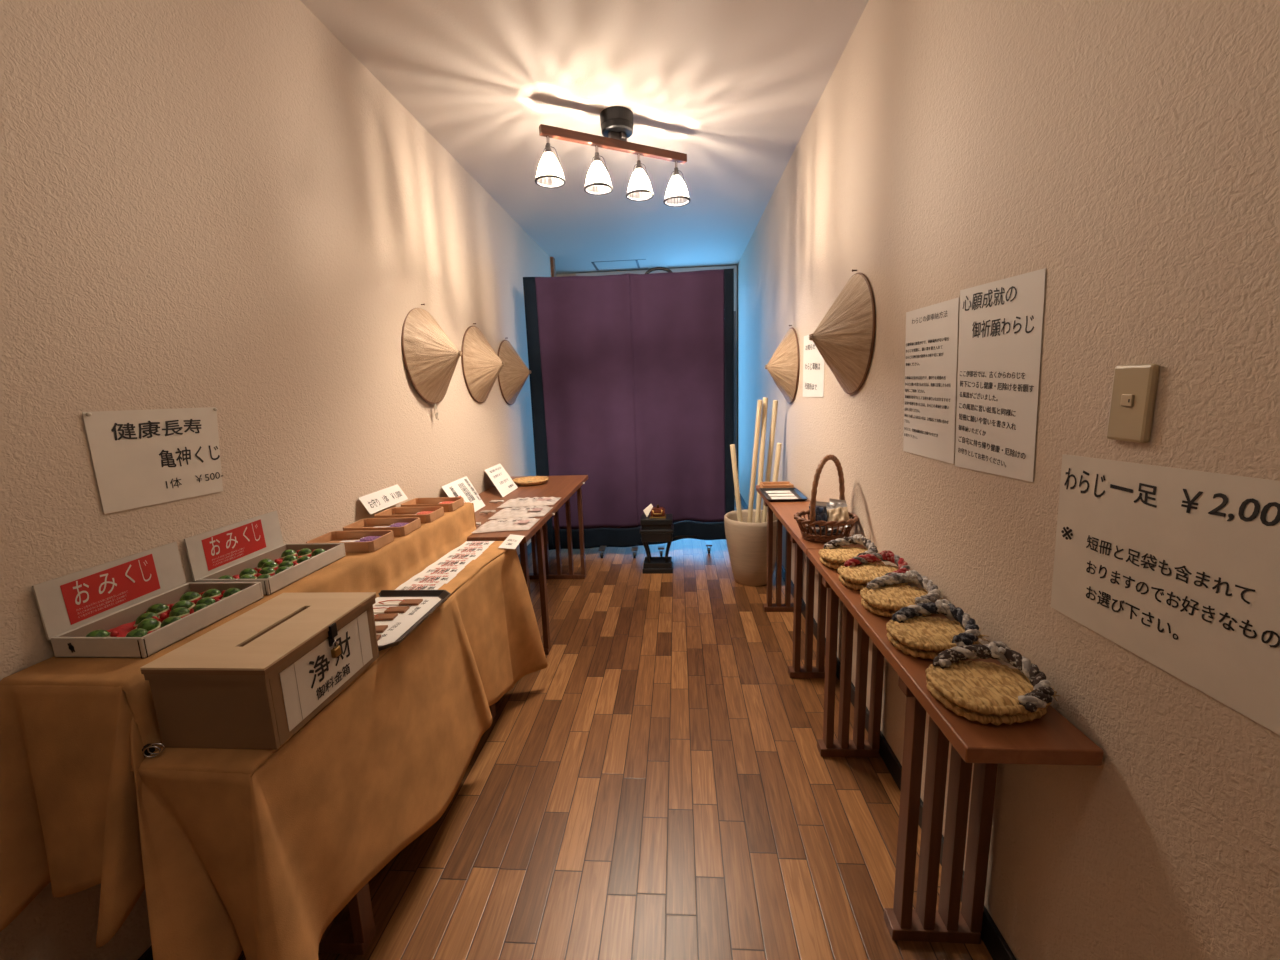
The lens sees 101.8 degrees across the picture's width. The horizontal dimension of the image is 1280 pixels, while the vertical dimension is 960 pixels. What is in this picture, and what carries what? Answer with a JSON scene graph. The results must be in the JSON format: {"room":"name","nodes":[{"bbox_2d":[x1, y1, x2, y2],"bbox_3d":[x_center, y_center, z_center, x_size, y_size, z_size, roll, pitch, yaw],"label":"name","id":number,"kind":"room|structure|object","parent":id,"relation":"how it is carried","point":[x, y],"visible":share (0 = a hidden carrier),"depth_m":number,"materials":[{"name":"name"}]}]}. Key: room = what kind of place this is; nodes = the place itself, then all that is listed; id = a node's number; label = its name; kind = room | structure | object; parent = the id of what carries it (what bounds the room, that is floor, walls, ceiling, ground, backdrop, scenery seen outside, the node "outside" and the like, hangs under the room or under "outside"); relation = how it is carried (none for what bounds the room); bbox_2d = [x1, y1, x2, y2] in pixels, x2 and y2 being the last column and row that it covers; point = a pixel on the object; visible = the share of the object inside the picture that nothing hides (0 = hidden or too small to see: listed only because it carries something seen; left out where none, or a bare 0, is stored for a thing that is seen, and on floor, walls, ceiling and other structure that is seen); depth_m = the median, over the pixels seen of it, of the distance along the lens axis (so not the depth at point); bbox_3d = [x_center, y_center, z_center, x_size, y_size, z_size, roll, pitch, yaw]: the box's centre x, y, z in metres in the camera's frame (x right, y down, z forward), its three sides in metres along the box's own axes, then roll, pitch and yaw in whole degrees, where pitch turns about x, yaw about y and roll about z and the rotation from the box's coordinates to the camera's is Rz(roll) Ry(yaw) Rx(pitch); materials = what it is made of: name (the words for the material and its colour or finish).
{"room":"temple gift shop","nodes":[
{"label":"temple gift shop","id":0,"kind":"room"},
{"bbox_2d":[0,0,550,959],"bbox_3d":[-1.160,-0.334,2.059,0.100,2.657,7.000,-1,10,4],"label":"wall","id":1,"kind":"structure","parent":0,"point":[218,204],"depth_m":1.43,"materials":[{"name":"beige paint"}]},
{"bbox_2d":[82,407,222,513],"bbox_3d":[-1.155,-0.059,1.273,0.009,0.230,0.324,-1,10,4],"label":"notice","id":2,"kind":"object","parent":1,"relation":"attached to","point":[140,458],"visible":1,"depth_m":1.24,"materials":[{"name":"beige paper"}]},
{"bbox_2d":[138,543,536,959],"bbox_3d":[-1.062,0.936,2.280,0.012,0.075,7.000,-1,10,4],"label":"baseboard","id":3,"kind":"structure","parent":1,"relation":"attached to","point":[147,955],"depth_m":1.21,"materials":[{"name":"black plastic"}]},
{"bbox_2d":[359,484,407,513],"bbox_3d":[-1.066,0.077,2.172,0.042,0.067,0.290,-1,10,4],"label":"price card","id":4,"kind":"object","parent":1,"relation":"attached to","point":[374,502],"visible":1,"depth_m":2.16,"materials":[{"name":"white paper"}]},
{"bbox_2d":[401,304,461,419],"bbox_3d":[-0.986,-0.590,2.612,0.197,0.576,0.475,-1,10,4],"label":"hat","id":5,"kind":"object","parent":1,"relation":"attached to","point":[430,357],"visible":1,"depth_m":2.50,"materials":[{"name":"beige wicker"}]},
{"bbox_2d":[461,323,504,402],"bbox_3d":[-0.938,-0.733,3.260,0.179,0.492,0.475,-1,10,4],"label":"hat","id":6,"kind":"object","parent":1,"relation":"attached to","point":[481,365],"visible":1,"depth_m":3.15,"materials":[{"name":"beige wicker"}]},
{"bbox_2d":[498,337,530,404],"bbox_3d":[-0.896,-0.808,3.860,0.177,0.492,0.475,-1,10,4],"label":"hat","id":7,"kind":"object","parent":1,"relation":"attached to","point":[512,376],"visible":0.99,"depth_m":3.76,"materials":[{"name":"beige wicker"}]},
{"bbox_2d":[556,273,575,276],"bbox_3d":[-0.399,-1.107,6.297,3.110,2.657,0.100,-1,10,4],"label":"wall","id":8,"kind":"structure","parent":0,"point":[573,274],"depth_m":6.05,"materials":[{"name":"beige paint"}]},
{"bbox_2d":[576,265,736,494],"bbox_3d":[0.218,-1.100,6.170,1.840,2.648,0.065,-1,10,4],"label":"door","id":9,"kind":"structure","parent":8,"relation":"in","point":[732,266],"depth_m":5.96,"materials":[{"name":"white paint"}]},
{"bbox_2d":[300,0,868,273],"bbox_3d":[-0.720,-1.770,2.179,3.310,0.100,8.000,-1,10,4],"label":"ceiling","id":10,"kind":"structure","parent":0,"point":[734,87],"depth_m":2.38,"materials":[{"name":"white paint"}]},
{"bbox_2d":[535,106,689,206],"bbox_3d":[-0.120,-1.631,2.605,0.852,0.360,0.166,-7,11,-27],"label":"ceiling spotlight","id":11,"kind":"object","parent":10,"relation":"attached to","point":[616,122],"visible":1,"depth_m":2.56,"materials":[{"name":"black metal"}]},
{"bbox_2d":[238,495,992,959],"bbox_3d":[-0.630,0.944,2.658,3.310,0.100,8.000,-1,10,4],"label":"floor","id":12,"kind":"structure","parent":0,"point":[662,788],"depth_m":1.65,"materials":[{"name":"brown wood"}]},
{"bbox_2d":[281,564,495,954],"bbox_3d":[-0.868,0.729,1.664,0.483,0.683,1.290,-1,10,4],"label":"table","id":13,"kind":"object","parent":12,"relation":"on","point":[354,936],"visible":0.14,"depth_m":1.25,"materials":[{"name":"brown wood"}]},
{"bbox_2d":[0,502,547,959],"bbox_3d":[-0.798,0.606,1.629,0.645,0.734,1.674,-1,10,4],"label":"tablecloth","id":14,"kind":"object","parent":13,"relation":"on","point":[256,852],"visible":0.89,"depth_m":0.95,"materials":[{"name":"fabric"}]},
{"bbox_2d":[32,542,263,658],"bbox_3d":[-1.057,0.250,1.153,0.205,0.150,0.298,-1,10,4],"label":"box","id":15,"kind":"object","parent":14,"relation":"on","point":[113,594],"visible":0.99,"depth_m":1.12,"materials":[{"name":"white cardboard"}]},
{"bbox_2d":[50,582,263,657],"bbox_3d":[-1.050,0.302,1.162,0.193,0.042,0.297,-1,10,4],"label":"tray","id":16,"kind":"object","parent":15,"relation":"on","point":[68,640],"depth_m":1.11,"materials":[{"name":"white cardboard"}]},
{"bbox_2d":[107,593,220,636],"bbox_3d":[-1.050,0.312,1.164,0.173,0.020,0.277,-1,10,4],"label":"tissue paper","id":17,"kind":"object","parent":15,"relation":"in","point":[123,629],"visible":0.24,"depth_m":1.11,"materials":[{"name":"red paper"}]},
{"bbox_2d":[85,629,118,636],"bbox_3d":[-1.101,0.322,1.061,0.060,0.034,0.048,-5,11,-18],"label":"turtle figurine","id":18,"kind":"object","parent":17,"relation":"on","point":[96,633],"visible":0.5,"depth_m":1.06,"materials":[{"name":"green ceramic"}]},
{"bbox_2d":[125,628,152,636],"bbox_3d":[-1.018,0.319,1.059,0.060,0.034,0.048,-2,10,-1],"label":"turtle figurine","id":19,"kind":"object","parent":17,"relation":"on","point":[139,632],"visible":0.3,"depth_m":1.05,"materials":[{"name":"green ceramic"}]},
{"bbox_2d":[135,616,160,630],"bbox_3d":[-1.049,0.311,1.111,0.048,0.034,0.060,-6,11,-20],"label":"turtle figurine","id":20,"kind":"object","parent":17,"relation":"on","point":[150,624],"visible":0.62,"depth_m":1.10,"materials":[{"name":"green ceramic"}]},
{"bbox_2d":[133,612,166,629],"bbox_3d":[-1.073,0.307,1.139,0.060,0.034,0.048,-6,11,-24],"label":"turtle figurine","id":21,"kind":"object","parent":17,"relation":"on","point":[162,616],"visible":0.53,"depth_m":1.13,"materials":[{"name":"green ceramic"}]},
{"bbox_2d":[146,603,173,615],"bbox_3d":[-1.098,0.299,1.190,0.060,0.034,0.048,-6,11,-24],"label":"turtle figurine","id":22,"kind":"object","parent":17,"relation":"on","point":[159,608],"visible":0.53,"depth_m":1.18,"materials":[{"name":"green ceramic"}]},
{"bbox_2d":[159,616,180,628],"bbox_3d":[-0.997,0.308,1.114,0.060,0.033,0.048,-4,10,-13],"label":"turtle figurine","id":23,"kind":"object","parent":17,"relation":"on","point":[171,619],"visible":0.3,"depth_m":1.10,"materials":[{"name":"green ceramic"}]},
{"bbox_2d":[169,607,193,617],"bbox_3d":[-1.023,0.302,1.161,0.060,0.035,0.048,-3,10,-7],"label":"turtle figurine","id":24,"kind":"object","parent":17,"relation":"on","point":[181,612],"visible":0.51,"depth_m":1.15,"materials":[{"name":"green ceramic"}]},
{"bbox_2d":[169,599,198,613],"bbox_3d":[-1.055,0.295,1.206,0.048,0.035,0.060,7,14,42],"label":"turtle figurine","id":25,"kind":"object","parent":17,"relation":"on","point":[184,603],"visible":0.51,"depth_m":1.20,"materials":[{"name":"green ceramic"}]},
{"bbox_2d":[180,592,203,602],"bbox_3d":[-1.082,0.286,1.257,0.060,0.034,0.048,-8,12,-30],"label":"turtle figurine","id":26,"kind":"object","parent":17,"relation":"on","point":[190,596],"visible":0.56,"depth_m":1.25,"materials":[{"name":"green ceramic"}]},
{"bbox_2d":[196,597,219,605],"bbox_3d":[-1.010,0.291,1.217,0.060,0.034,0.048,-3,10,-7],"label":"turtle figurine","id":27,"kind":"object","parent":17,"relation":"on","point":[208,601],"visible":0.31,"depth_m":1.21,"materials":[{"name":"green ceramic"}]},
{"bbox_2d":[202,589,225,599],"bbox_3d":[-1.041,0.283,1.269,0.060,0.035,0.048,-4,10,-13],"label":"turtle figurine","id":28,"kind":"object","parent":17,"relation":"on","point":[215,594],"visible":0.48,"depth_m":1.26,"materials":[{"name":"green ceramic"}]},
{"bbox_2d":[221,588,240,599],"bbox_3d":[-0.993,0.281,1.272,0.060,0.034,0.048,-2,10,-1],"label":"turtle figurine","id":29,"kind":"object","parent":17,"relation":"on","point":[228,592],"visible":0.27,"depth_m":1.26,"materials":[{"name":"green ceramic"}]},
{"bbox_2d":[142,743,164,757],"bbox_3d":[-0.885,0.489,0.944,0.038,0.023,0.022,-1,10,4],"label":"binder clip","id":30,"kind":"object","parent":14,"relation":"attached to","point":[148,749],"visible":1,"depth_m":0.94,"materials":[{"name":"black metal"}]},
{"bbox_2d":[140,592,378,749],"bbox_3d":[-0.762,0.385,1.108,0.240,0.165,0.346,-1,10,4],"label":"box","id":31,"kind":"object","parent":14,"relation":"on","point":[253,680],"visible":1,"depth_m":0.98,"materials":[{"name":"brown wood"}]},
{"bbox_2d":[331,641,340,657],"bbox_3d":[-0.646,0.358,1.104,0.010,0.035,0.020,-1,10,4],"label":"padlock","id":32,"kind":"object","parent":31,"relation":"hanging from","point":[336,651],"visible":1,"depth_m":1.10,"materials":[{"name":"gold metal"}]},
{"bbox_2d":[184,511,345,594],"bbox_3d":[-1.035,0.193,1.468,0.205,0.150,0.313,-1,10,4],"label":"box","id":33,"kind":"object","parent":14,"relation":"on","point":[231,549],"visible":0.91,"depth_m":1.45,"materials":[{"name":"white cardboard"}]},
{"bbox_2d":[232,551,295,577],"bbox_3d":[-1.027,0.255,1.479,0.173,0.020,0.292,-1,10,4],"label":"tissue paper","id":34,"kind":"object","parent":33,"relation":"in","point":[234,576],"visible":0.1,"depth_m":1.48,"materials":[{"name":"red paper"}]},
{"bbox_2d":[239,568,260,576],"bbox_3d":[-1.065,0.257,1.420,0.060,0.033,0.048,-6,11,-24],"label":"turtle figurine","id":35,"kind":"object","parent":34,"relation":"on","point":[254,572],"visible":0.46,"depth_m":1.41,"materials":[{"name":"green ceramic"}]},
{"bbox_2d":[258,567,277,574],"bbox_3d":[-1.016,0.255,1.423,0.060,0.034,0.048,-4,10,-13],"label":"turtle figurine","id":36,"kind":"object","parent":34,"relation":"on","point":[267,570],"visible":0.44,"depth_m":1.41,"materials":[{"name":"green ceramic"}]},
{"bbox_2d":[196,543,345,594],"bbox_3d":[-1.028,0.246,1.478,0.193,0.042,0.312,-1,10,4],"label":"tray","id":37,"kind":"object","parent":33,"relation":"on","point":[273,551],"depth_m":1.46,"materials":[{"name":"white cardboard"}]},
{"bbox_2d":[306,530,393,552],"bbox_3d":[-0.960,0.204,1.730,0.227,0.034,0.142,-1,10,4],"label":"wooden tray","id":38,"kind":"object","parent":14,"relation":"on","point":[348,538],"visible":0.85,"depth_m":1.75,"materials":[{"name":"brown wood"}]},
{"bbox_2d":[343,517,420,536],"bbox_3d":[-0.941,0.172,1.903,0.227,0.034,0.142,-1,10,4],"label":"wooden tray","id":39,"kind":"object","parent":14,"relation":"on","point":[366,524],"visible":0.8,"depth_m":1.93,"materials":[{"name":"brown wood"}]},
{"bbox_2d":[374,507,443,522],"bbox_3d":[-0.922,0.140,2.083,0.227,0.034,0.142,-1,10,4],"label":"wooden tray","id":40,"kind":"object","parent":14,"relation":"on","point":[395,512],"visible":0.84,"depth_m":2.10,"materials":[{"name":"brown wood"}]},
{"bbox_2d":[378,590,450,650],"bbox_3d":[-0.742,0.393,1.483,0.284,0.017,0.374,-1,10,4],"label":"lacquer tray","id":41,"kind":"object","parent":14,"relation":"on","point":[443,595],"visible":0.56,"depth_m":1.64,"materials":[{"name":"black wood"}]},
{"bbox_2d":[373,597,440,645],"bbox_3d":[-0.741,0.396,1.485,0.232,0.001,0.311,-1,10,4],"label":"notice sheet","id":42,"kind":"object","parent":41,"relation":"on","point":[397,627],"visible":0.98,"depth_m":1.49,"materials":[{"name":"white paper"}]},
{"bbox_2d":[374,613,397,620],"bbox_3d":[-0.766,0.392,1.484,0.135,0.010,0.034,-2,10,-1],"label":"tag","id":43,"kind":"object","parent":42,"relation":"on","point":[389,616],"visible":0.59,"depth_m":1.48,"materials":[{"name":"red"}]},
{"bbox_2d":[373,606,409,613],"bbox_3d":[-0.754,0.383,1.533,0.135,0.010,0.034,-2,10,1],"label":"tag","id":44,"kind":"object","parent":42,"relation":"on","point":[400,609],"visible":0.77,"depth_m":1.53,"materials":[{"name":"red"}]},
{"bbox_2d":[375,599,422,605],"bbox_3d":[-0.736,0.372,1.587,0.135,0.010,0.034,-2,10,2],"label":"tag","id":45,"kind":"object","parent":42,"relation":"on","point":[405,602],"visible":1,"depth_m":1.58,"materials":[{"name":"red"}]},
{"bbox_2d":[395,584,443,589],"bbox_3d":[-0.739,0.358,1.721,0.153,0.002,0.082,-1,10,4],"label":"paper talisman","id":46,"kind":"object","parent":14,"relation":"on","point":[402,586],"visible":0.73,"depth_m":1.73,"materials":[{"name":"white paper"}]},
{"bbox_2d":[403,575,455,583],"bbox_3d":[-0.728,0.344,1.802,0.158,0.002,0.082,-1,10,4],"label":"paper talisman","id":47,"kind":"object","parent":14,"relation":"on","point":[417,579],"visible":1,"depth_m":1.80,"materials":[{"name":"white paper"}]},
{"bbox_2d":[401,497,463,511],"bbox_3d":[-0.902,0.107,2.266,0.227,0.034,0.142,-1,10,4],"label":"wooden tray","id":48,"kind":"object","parent":14,"relation":"on","point":[459,501],"visible":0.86,"depth_m":2.28,"materials":[{"name":"brown wood"}]},
{"bbox_2d":[416,567,464,574],"bbox_3d":[-0.723,0.329,1.883,0.150,0.002,0.082,-1,10,4],"label":"paper talisman","id":49,"kind":"object","parent":14,"relation":"on","point":[428,570],"visible":1,"depth_m":1.88,"materials":[{"name":"white paper"}]},
{"bbox_2d":[428,560,471,566],"bbox_3d":[-0.717,0.315,1.964,0.144,0.002,0.082,-1,10,4],"label":"paper talisman","id":50,"kind":"object","parent":14,"relation":"on","point":[439,563],"visible":1,"depth_m":1.96,"materials":[{"name":"white paper"}]},
{"bbox_2d":[439,553,481,559],"bbox_3d":[-0.706,0.300,2.045,0.148,0.002,0.082,-1,10,4],"label":"paper talisman","id":51,"kind":"object","parent":14,"relation":"on","point":[449,556],"visible":1,"depth_m":2.04,"materials":[{"name":"white paper"}]},
{"bbox_2d":[449,547,487,552],"bbox_3d":[-0.701,0.286,2.126,0.142,0.002,0.082,-1,10,4],"label":"paper talisman","id":52,"kind":"object","parent":14,"relation":"on","point":[458,549],"visible":1,"depth_m":2.12,"materials":[{"name":"white paper"}]},
{"bbox_2d":[459,541,493,546],"bbox_3d":[-0.696,0.271,2.207,0.134,0.002,0.082,-1,10,4],"label":"paper talisman","id":53,"kind":"object","parent":14,"relation":"on","point":[467,543],"visible":1,"depth_m":2.20,"materials":[{"name":"white paper"}]},
{"bbox_2d":[498,534,523,548],"bbox_3d":[-0.540,0.259,2.194,0.077,0.015,0.173,-1,10,4],"label":"name card","id":54,"kind":"object","parent":14,"relation":"on","point":[512,541],"visible":1,"depth_m":2.19,"materials":[{"name":"white paper"}]},
{"bbox_2d":[467,475,587,654],"bbox_3d":[-0.710,0.456,3.116,0.592,0.705,1.610,-1,10,4],"label":"table","id":55,"kind":"object","parent":12,"relation":"on","point":[564,486],"visible":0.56,"depth_m":3.19,"materials":[{"name":"brown wood"}]},
{"bbox_2d":[442,476,484,511],"bbox_3d":[-0.947,0.085,2.822,0.173,0.138,0.480,-1,10,4],"label":"card","id":56,"kind":"object","parent":55,"relation":"on","point":[462,487],"visible":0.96,"depth_m":2.85,"materials":[{"name":"white paper"}]},
{"bbox_2d":[485,464,517,496],"bbox_3d":[-0.896,-0.007,3.362,0.198,0.128,0.560,-1,10,4],"label":"card","id":57,"kind":"object","parent":55,"relation":"on","point":[503,482],"visible":1,"depth_m":3.35,"materials":[{"name":"white paper"}]},
{"bbox_2d":[472,517,539,532],"bbox_3d":[-0.651,0.204,2.429,0.352,0.025,0.204,-3,10,-7],"label":"packet","id":58,"kind":"object","parent":55,"relation":"on","point":[509,524],"visible":0.98,"depth_m":2.39,"materials":[{"name":"white paper"}]},
{"bbox_2d":[480,506,552,518],"bbox_3d":[-0.639,0.161,2.671,0.372,0.025,0.205,-3,10,-6],"label":"packet","id":59,"kind":"object","parent":55,"relation":"on","point":[531,511],"visible":1,"depth_m":2.63,"materials":[{"name":"white paper"}]},
{"bbox_2d":[489,497,561,507],"bbox_3d":[-0.648,0.117,2.918,0.400,0.025,0.205,-3,10,-5],"label":"packet","id":60,"kind":"object","parent":55,"relation":"on","point":[536,501],"visible":1,"depth_m":2.87,"materials":[{"name":"white paper"}]},
{"bbox_2d":[513,476,548,485],"bbox_3d":[-0.744,0.008,3.537,0.246,0.032,0.246,-1,10,4],"label":"dish","id":61,"kind":"object","parent":55,"relation":"on","point":[529,480],"visible":0.95,"depth_m":3.58,"materials":[{"name":"beige wicker"}]},
{"bbox_2d":[523,267,733,557],"bbox_3d":[-0.058,-0.485,4.006,1.562,2.206,0.212,-2,10,0],"label":"curtain","id":62,"kind":"object","parent":12,"relation":"on","point":[631,377],"visible":0.95,"depth_m":4.00,"materials":[{"name":"purple fabric"}]},
{"bbox_2d":[640,504,673,573],"bbox_3d":[0.126,0.416,3.788,0.242,0.496,0.178,-1,10,4],"label":"stand","id":63,"kind":"object","parent":12,"relation":"on","point":[651,529],"depth_m":3.71,"materials":[{"name":"black paint"}]},
{"bbox_2d":[640,524,673,533],"bbox_3d":[0.124,0.353,3.776,0.242,0.025,0.178,-1,10,4],"label":"shelf","id":64,"kind":"object","parent":63,"relation":"attached to","point":[655,529],"depth_m":3.69,"materials":[{"name":"black paint"}]},
{"bbox_2d":[724,509,776,585],"bbox_3d":[0.766,0.463,3.531,0.384,0.452,0.384,-1,10,4],"label":"planter","id":65,"kind":"object","parent":12,"relation":"on","point":[746,542],"visible":0.7,"depth_m":3.40,"materials":[{"name":"beige ceramic"}]},
{"bbox_2d":[730,444,742,521],"bbox_3d":[0.654,0.184,3.441,0.118,0.843,0.032,3,11,28],"label":"wooden pole","id":66,"kind":"object","parent":65,"relation":"in","point":[732,446],"visible":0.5,"depth_m":3.41,"materials":[{"name":"beige wood"}]},
{"bbox_2d":[747,400,762,522],"bbox_3d":[0.746,0.046,3.448,0.133,1.144,0.031,7,13,40],"label":"wooden pole","id":67,"kind":"object","parent":65,"relation":"in","point":[759,402],"visible":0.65,"depth_m":3.39,"materials":[{"name":"beige wood"}]},
{"bbox_2d":[755,397,767,522],"bbox_3d":[0.789,0.043,3.424,0.113,1.157,0.032,-7,11,-25],"label":"wooden pole","id":68,"kind":"object","parent":65,"relation":"in","point":[765,400],"visible":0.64,"depth_m":3.38,"materials":[{"name":"beige wood"}]},
{"bbox_2d":[761,400,777,522],"bbox_3d":[0.851,0.041,3.481,0.137,1.138,0.032,6,13,38],"label":"wooden pole","id":69,"kind":"object","parent":65,"relation":"in","point":[775,402],"visible":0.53,"depth_m":3.41,"materials":[{"name":"beige wood"}]},
{"bbox_2d":[772,443,781,515],"bbox_3d":[0.869,0.189,3.429,0.138,0.863,0.032,-6,11,-23],"label":"wooden pole","id":70,"kind":"object","parent":65,"relation":"in","point":[778,447],"visible":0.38,"depth_m":3.38,"materials":[{"name":"beige wood"}]},
{"bbox_2d":[756,485,865,677],"bbox_3d":[0.806,0.487,2.685,0.222,0.695,1.309,-1,10,4],"label":"table","id":71,"kind":"object","parent":12,"relation":"on","point":[784,511],"visible":0.73,"depth_m":2.35,"materials":[{"name":"brown wood"}]},
{"bbox_2d":[759,481,794,487],"bbox_3d":[0.835,0.033,3.177,0.190,0.027,0.125,-1,10,4],"label":"wooden box","id":72,"kind":"object","parent":71,"relation":"on","point":[782,484],"visible":0.89,"depth_m":3.13,"materials":[{"name":"brown wood"}]},
{"bbox_2d":[759,487,807,501],"bbox_3d":[0.803,0.082,2.936,0.219,0.016,0.319,-1,10,4],"label":"lacquer tray","id":73,"kind":"object","parent":71,"relation":"on","point":[801,497],"depth_m":2.94,"materials":[{"name":"black"}]},
{"bbox_2d":[794,454,858,542],"bbox_3d":[0.747,0.068,2.087,0.251,0.344,0.211,-1,10,4],"label":"wicker basket","id":74,"kind":"object","parent":71,"relation":"on","point":[807,533],"visible":0.84,"depth_m":2.04,"materials":[{"name":"brown wicker"}]},
{"bbox_2d":[809,503,827,528],"bbox_3d":[0.716,0.145,2.077,0.076,0.101,0.069,-1,10,4],"label":"snack packet","id":75,"kind":"object","parent":74,"relation":"in","point":[820,510],"visible":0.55,"depth_m":2.07,"materials":[{"name":"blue plastic"}]},
{"bbox_2d":[806,524,840,537],"bbox_3d":[0.748,0.199,2.100,0.101,0.058,0.119,-6,11,-24],"label":"snack packet","id":76,"kind":"object","parent":74,"relation":"in","point":[823,529],"visible":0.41,"depth_m":2.06,"materials":[{"name":"grey"}]},
{"bbox_2d":[829,498,847,508],"bbox_3d":[0.810,0.128,2.112,0.077,0.102,0.082,-1,10,4],"label":"snack packet","id":77,"kind":"object","parent":74,"relation":"in","point":[833,502],"visible":0.27,"depth_m":2.12,"materials":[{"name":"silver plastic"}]},
{"bbox_2d":[827,504,850,529],"bbox_3d":[0.784,0.147,2.062,0.083,0.090,0.102,0,10,10],"label":"snack packet","id":78,"kind":"object","parent":74,"relation":"in","point":[839,513],"visible":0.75,"depth_m":2.06,"materials":[{"name":"beige plastic"}]},
{"bbox_2d":[807,549,1103,943],"bbox_3d":[0.721,0.701,1.490,0.222,0.695,1.114,-1,10,4],"label":"table","id":79,"kind":"object","parent":12,"relation":"on","point":[1050,739],"visible":0.65,"depth_m":1.21,"materials":[{"name":"brown wood"}]},
{"bbox_2d":[819,557,883,568],"bbox_3d":[0.731,0.278,1.806,0.206,0.026,0.146,-3,10,-5],"label":"sandal","id":80,"kind":"object","parent":79,"relation":"on","point":[830,564],"visible":0.16,"depth_m":1.76},
{"bbox_2d":[818,534,877,563],"bbox_3d":[0.725,0.236,1.790,0.208,0.065,0.159,-2,10,-3],"label":"sandal","id":81,"kind":"object","parent":80,"relation":"on","point":[830,552],"visible":0.8,"depth_m":1.80},
{"bbox_2d":[839,575,910,589],"bbox_3d":[0.737,0.310,1.621,0.226,0.026,0.145,-3,10,-4],"label":"sandal","id":82,"kind":"object","parent":79,"relation":"on","point":[856,586],"visible":0.2,"depth_m":1.58},
{"bbox_2d":[838,550,909,583],"bbox_3d":[0.732,0.268,1.607,0.228,0.065,0.158,-1,10,2],"label":"sandal","id":83,"kind":"object","parent":82,"relation":"on","point":[853,570],"visible":0.84,"depth_m":1.62},
{"bbox_2d":[861,598,925,617],"bbox_3d":[0.727,0.342,1.441,0.220,0.026,0.150,-3,10,-5],"label":"sandal","id":84,"kind":"object","parent":79,"relation":"on","point":[883,612],"visible":0.09,"depth_m":1.39},
{"bbox_2d":[860,570,942,609],"bbox_3d":[0.721,0.300,1.425,0.221,0.065,0.162,-2,10,-3],"label":"sandal","id":85,"kind":"object","parent":84,"relation":"on","point":[876,592],"visible":0.92,"depth_m":1.43},
{"bbox_2d":[886,633,982,658],"bbox_3d":[0.700,0.379,1.235,0.209,0.027,0.152,-3,10,-6],"label":"sandal","id":86,"kind":"object","parent":79,"relation":"on","point":[914,652],"visible":0.09,"depth_m":1.18},
{"bbox_2d":[886,599,989,651],"bbox_3d":[0.695,0.338,1.219,0.212,0.065,0.167,-3,10,-4],"label":"sandal","id":87,"kind":"object","parent":86,"relation":"on","point":[938,634],"visible":0.99,"depth_m":1.22},
{"bbox_2d":[926,680,1051,725],"bbox_3d":[0.685,0.418,1.018,0.215,0.027,0.169,-3,10,-4],"label":"sandal","id":88,"kind":"object","parent":79,"relation":"on","point":[960,711],"visible":0.18,"depth_m":0.95},
{"bbox_2d":[925,641,1060,715],"bbox_3d":[0.680,0.376,1.004,0.222,0.065,0.184,-1,10,6],"label":"sandal","id":89,"kind":"object","parent":88,"relation":"on","point":[986,688],"visible":1,"depth_m":1.00},
{"bbox_2d":[737,0,1279,959],"bbox_3d":[0.929,-0.454,2.348,0.100,2.657,7.900,-1,10,4],"label":"wall","id":90,"kind":"structure","parent":0,"point":[1126,151],"depth_m":0.95,"materials":[{"name":"beige paint"}]},
{"bbox_2d":[765,325,799,403],"bbox_3d":[0.858,-0.715,3.233,0.162,0.480,0.463,-1,10,4],"label":"hat","id":91,"kind":"object","parent":90,"relation":"attached to","point":[783,366],"visible":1,"depth_m":3.12,"materials":[{"name":"beige wicker"}]},
{"bbox_2d":[803,335,823,396],"bbox_3d":[0.900,-0.598,2.706,0.002,0.332,0.430,-1,10,4],"label":"poster","id":92,"kind":"object","parent":90,"relation":"attached to","point":[813,362],"visible":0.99,"depth_m":2.72,"materials":[{"name":"white paper"}]},
{"bbox_2d":[809,269,875,394],"bbox_3d":[0.767,-0.585,2.081,0.177,0.484,0.467,-1,10,4],"label":"hat","id":93,"kind":"object","parent":90,"relation":"attached to","point":[844,338],"visible":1,"depth_m":1.96,"materials":[{"name":"beige wicker"}]},
{"bbox_2d":[740,494,1016,959],"bbox_3d":[0.911,0.827,2.527,0.012,0.075,7.800,-1,10,4],"label":"baseboard","id":94,"kind":"structure","parent":90,"relation":"attached to","point":[991,936],"depth_m":1.69,"materials":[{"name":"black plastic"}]},
{"bbox_2d":[903,297,958,463],"bbox_3d":[0.814,-0.277,1.470,0.002,0.425,0.339,-1,10,4],"label":"poster","id":95,"kind":"object","parent":90,"relation":"attached to","point":[931,343],"visible":1,"depth_m":1.45,"materials":[{"name":"white paper"}]},
{"bbox_2d":[955,268,1045,481],"bbox_3d":[0.792,-0.228,1.169,0.002,0.437,0.331,-1,10,4],"label":"poster","id":96,"kind":"object","parent":90,"relation":"attached to","point":[1001,321],"visible":1,"depth_m":1.14,"materials":[{"name":"white paper"}]},
{"bbox_2d":[1106,364,1159,442],"bbox_3d":[0.762,-0.119,0.808,0.016,0.118,0.072,-1,10,4],"label":"light switch","id":97,"kind":"object","parent":90,"relation":"attached to","point":[1134,387],"visible":1,"depth_m":0.80,"materials":[{"name":"beige plastic"}]},
{"bbox_2d":[1050,454,1279,734],"bbox_3d":[0.770,0.127,0.774,0.002,0.309,0.428,-1,10,4],"label":"poster","id":98,"kind":"object","parent":90,"relation":"attached to","point":[1179,569],"visible":1,"depth_m":0.74,"materials":[{"name":"beige paper"}]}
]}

